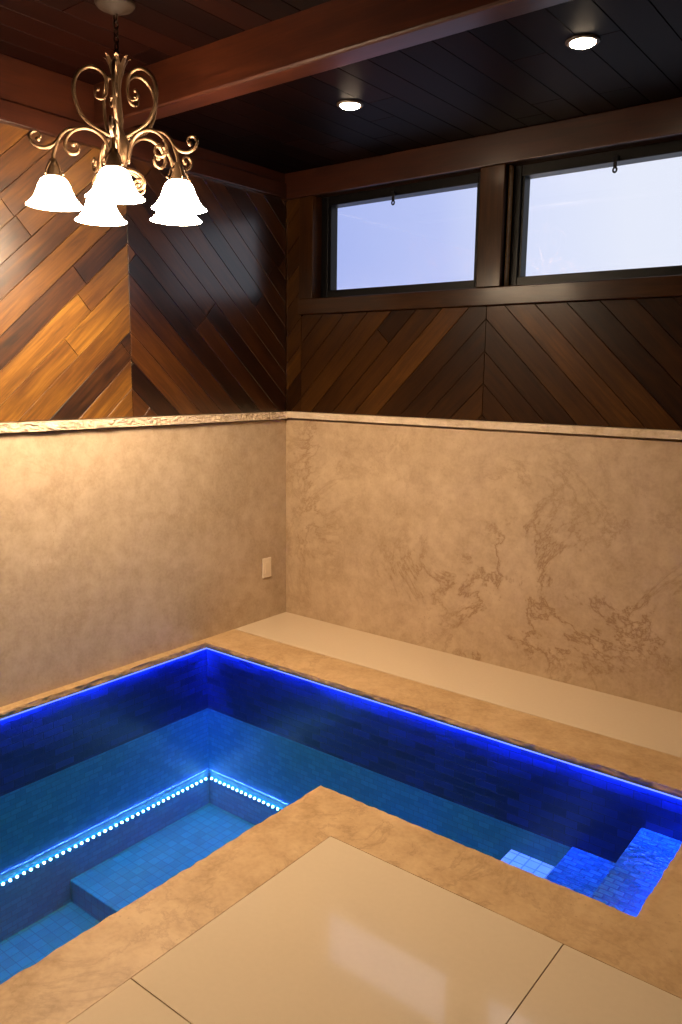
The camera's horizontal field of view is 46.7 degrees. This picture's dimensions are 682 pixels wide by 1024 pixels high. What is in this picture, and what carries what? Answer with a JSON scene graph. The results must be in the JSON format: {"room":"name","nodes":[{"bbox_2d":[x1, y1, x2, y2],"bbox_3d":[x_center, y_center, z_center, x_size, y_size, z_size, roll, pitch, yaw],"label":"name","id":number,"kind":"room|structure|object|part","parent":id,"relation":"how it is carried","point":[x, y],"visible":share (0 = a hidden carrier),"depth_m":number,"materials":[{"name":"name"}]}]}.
{"room":"indoor pool room","nodes":[
{"label":"indoor pool room","id":0,"kind":"room"},
{"bbox_2d":[0,123,286,706],"bbox_3d":[-1.863,-0.437,2.800,0.230,2.780,4.800,8,12,37],"label":"wall","id":1,"kind":"structure","parent":0,"point":[143,361],"depth_m":3.78,"materials":[{"name":"stone"}]},
{"bbox_2d":[0,53,284,182],"bbox_3d":[-1.782,-1.615,2.544,0.034,0.170,4.798,8,12,37],"label":"trim","id":2,"kind":"structure","parent":1,"relation":"attached to","point":[23,83],"depth_m":3.28,"materials":[{"name":"red wood"}]},
{"bbox_2d":[0,99,286,198],"bbox_3d":[-1.787,-1.487,2.551,0.048,0.081,4.770,8,12,37],"label":"trim","id":3,"kind":"structure","parent":1,"relation":"attached to","point":[13,114],"depth_m":3.62,"materials":[{"name":"red wood"}]},
{"bbox_2d":[262,557,270,577],"bbox_3d":[-0.435,0.328,4.657,0.010,0.118,0.072,8,12,37],"label":"wall outlet","id":4,"kind":"object","parent":1,"relation":"attached to","point":[266,562],"visible":1,"depth_m":4.65,"materials":[{"name":"beige plastic"}]},
{"bbox_2d":[0,0,681,173],"bbox_3d":[-0.131,-1.449,1.254,4.600,0.220,5.180,8,12,37],"label":"ceiling","id":5,"kind":"structure","parent":0,"point":[520,71],"depth_m":2.98,"materials":[{"name":"brown wood"}]},
{"bbox_2d":[26,0,206,225],"bbox_3d":[-0.756,-1.379,2.717,0.599,0.667,0.595,8,12,37],"label":"chandelier","id":6,"kind":"object","parent":5,"relation":"hanging from","point":[178,203],"visible":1,"depth_m":2.67,"materials":[{"name":"brown metal"}]},
{"bbox_2d":[43,158,63,176],"bbox_3d":[-0.966,-1.154,2.656,0.064,0.066,0.064,-3,11,-23],"label":"socket","id":7,"kind":"object","parent":6,"relation":"attached to","point":[53,168],"depth_m":2.64,"materials":[{"name":"brown metal"}]},
{"bbox_3d":[-0.967,-1.083,2.668,0.187,0.094,0.187,-3,11,-23],"label":"lamp shade","id":8,"kind":"part","parent":6,"relation":"part of","materials":[{"name":"white glass"}]},
{"bbox_3d":[-0.910,-1.237,2.666,0.271,0.135,0.019,-3,11,-23],"label":"arm","id":9,"kind":"part","parent":6,"relation":"part of","materials":[{"name":"brown metal"}]},
{"bbox_3d":[-0.891,-1.127,2.930,0.187,0.094,0.187,-6,12,-34],"label":"lamp shade","id":10,"kind":"part","parent":6,"relation":"part of","materials":[{"name":"white glass"}]},
{"bbox_3d":[-0.855,-1.269,2.856,0.019,0.135,0.271,-6,12,-34],"label":"arm","id":11,"kind":"part","parent":6,"relation":"part of","materials":[{"name":"brown metal"}]},
{"bbox_2d":[103,148,124,168],"bbox_3d":[-0.726,-1.129,2.528,0.064,0.066,0.064,-1,10,-10],"label":"socket","id":12,"kind":"object","parent":6,"relation":"attached to","point":[114,161],"depth_m":2.51,"materials":[{"name":"brown metal"}]},
{"bbox_3d":[-0.727,-1.058,2.540,0.187,0.094,0.187,-1,10,-10],"label":"lamp shade","id":13,"kind":"part","parent":6,"relation":"part of","materials":[{"name":"white glass"}]},
{"bbox_3d":[-0.735,-1.219,2.572,0.019,0.135,0.271,-1,10,-10],"label":"arm","id":14,"kind":"part","parent":6,"relation":"part of","materials":[{"name":"brown metal"}]},
{"bbox_3d":[-0.761,-1.501,2.682,0.093,0.078,0.092,8,12,37],"label":"crown","id":15,"kind":"part","parent":6,"relation":"part of","materials":[{"name":"brown metal"}]},
{"bbox_3d":[-0.758,-1.594,2.668,0.017,0.169,0.017,0,10,-7],"label":"chain","id":16,"kind":"part","parent":6,"relation":"part of","materials":[{"name":"brown metal"}]},
{"bbox_3d":[-0.648,-1.263,2.837,0.271,0.135,0.019,-9,13,-43],"label":"arm","id":17,"kind":"part","parent":6,"relation":"part of","materials":[{"name":"brown metal"}]},
{"bbox_3d":[-0.609,-1.237,2.687,0.271,0.135,0.019,3,10,15],"label":"arm","id":18,"kind":"part","parent":6,"relation":"part of","materials":[{"name":"brown metal"}]},
{"bbox_3d":[-0.607,-1.119,2.904,0.187,0.094,0.187,-9,13,-43],"label":"lamp shade","id":19,"kind":"part","parent":6,"relation":"part of","materials":[{"name":"white glass"}]},
{"bbox_2d":[166,162,190,181],"bbox_3d":[-0.552,-1.154,2.685,0.064,0.066,0.064,3,10,15],"label":"socket","id":20,"kind":"object","parent":6,"relation":"attached to","point":[178,175],"depth_m":2.67,"materials":[{"name":"brown metal"}]},
{"bbox_3d":[-0.553,-1.082,2.697,0.187,0.094,0.187,3,10,15],"label":"lamp shade","id":21,"kind":"part","parent":6,"relation":"part of","materials":[{"name":"white glass"}]},
{"bbox_2d":[93,0,570,128],"bbox_3d":[0.608,-1.534,2.201,4.200,0.181,0.107,8,12,37],"label":"ceiling beam","id":22,"kind":"structure","parent":5,"relation":"attached to","point":[332,34],"depth_m":2.72,"materials":[{"name":"red wood"}]},
{"bbox_2d":[337,100,363,109],"bbox_3d":[0.037,-1.671,3.254,0.112,0.014,0.112,8,12,37],"label":"recessed light","id":23,"kind":"object","parent":5,"relation":"in","point":[344,104],"visible":1,"depth_m":3.23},
{"bbox_2d":[565,34,600,48],"bbox_3d":[0.801,-1.552,2.618,0.112,0.014,0.112,8,12,37],"label":"recessed light","id":24,"kind":"object","parent":5,"relation":"in","point":[582,41],"visible":1,"depth_m":2.60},
{"bbox_2d":[67,612,681,1023],"bbox_3d":[-0.158,1.181,1.714,4.200,0.060,4.800,8,12,37],"label":"floor","id":25,"kind":"structure","parent":0,"point":[343,934],"depth_m":1.99,"materials":[{"name":"beige tile"}]},
{"bbox_2d":[0,629,681,1023],"bbox_3d":[-0.456,1.586,2.550,2.812,1.149,3.080,8,12,37],"label":"plunge pool","id":26,"kind":"object","parent":25,"relation":"in","point":[589,862],"depth_m":3.47,"materials":[{"name":"blue tile"}]},
{"bbox_3d":[-1.502,0.892,3.313,0.018,0.010,2.509,8,12,37],"label":"led light strip","id":27,"kind":"part","parent":26,"relation":"part of","materials":[{"name":"blue plastic"}]},
{"bbox_3d":[-1.514,1.639,3.438,0.018,0.014,2.501,8,12,37],"label":"underwater led strip","id":28,"kind":"part","parent":26,"relation":"part of","materials":[{"name":"white plastic"}]},
{"bbox_3d":[-0.436,1.836,3.676,1.477,0.115,0.893,8,12,37],"label":"seat","id":29,"kind":"part","parent":26,"relation":"part of","materials":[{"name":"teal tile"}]},
{"bbox_3d":[-0.025,1.583,3.872,1.789,0.014,0.018,8,12,37],"label":"underwater led strip","id":30,"kind":"part","parent":26,"relation":"part of","materials":[{"name":"white plastic"}]},
{"bbox_2d":[0,708,570,984],"bbox_3d":[-0.536,1.770,2.622,2.610,0.760,2.673,8,12,37],"label":"basin","id":31,"kind":"object","parent":26,"relation":"in","point":[48,906],"depth_m":3.81,"materials":[{"name":"teal tile"}]},
{"bbox_3d":[0.280,0.880,3.518,2.554,0.010,0.018,8,12,37],"label":"led light strip","id":32,"kind":"part","parent":26,"relation":"part of","materials":[{"name":"blue plastic"}]},
{"bbox_2d":[284,165,681,712],"bbox_3d":[1.384,-0.500,3.408,4.600,2.780,0.204,8,12,37],"label":"wall","id":33,"kind":"structure","parent":0,"point":[499,485],"depth_m":3.85,"materials":[{"name":"stone"}]},
{"bbox_2d":[299,196,314,298],"bbox_3d":[-0.183,-1.460,4.386,0.098,0.542,0.042,8,12,37],"label":"trim","id":34,"kind":"structure","parent":33,"relation":"attached to","point":[306,204],"depth_m":4.37,"materials":[{"name":"brown wood"}]},
{"bbox_2d":[314,168,480,297],"bbox_3d":[0.310,-1.406,4.115,1.040,0.570,0.175,8,12,37],"label":"window","id":35,"kind":"structure","parent":33,"relation":"in","point":[326,206],"depth_m":4.19,"materials":[{"name":"brown wood"}]},
{"bbox_2d":[283,97,681,201],"bbox_3d":[1.339,-1.576,3.161,4.218,0.137,0.048,8,12,37],"label":"trim","id":36,"kind":"structure","parent":33,"relation":"attached to","point":[660,119],"depth_m":3.60,"materials":[{"name":"red wood"}]},
{"bbox_2d":[298,275,681,314],"bbox_3d":[0.703,-1.022,3.753,2.359,0.083,0.048,8,12,37],"label":"trim","id":37,"kind":"structure","parent":33,"relation":"attached to","point":[657,286],"depth_m":3.68,"materials":[{"name":"brown wood"}]},
{"bbox_2d":[476,164,508,287],"bbox_3d":[0.708,-1.331,3.703,0.127,0.542,0.042,8,12,37],"label":"trim","id":38,"kind":"structure","parent":33,"relation":"attached to","point":[492,208],"depth_m":3.68,"materials":[{"name":"brown wood"}]},
{"bbox_2d":[502,135,681,285],"bbox_3d":[1.212,-1.276,3.424,1.040,0.570,0.175,8,12,37],"label":"window","id":39,"kind":"structure","parent":33,"relation":"in","point":[653,150],"depth_m":3.53,"materials":[{"name":"brown wood"}]}
]}

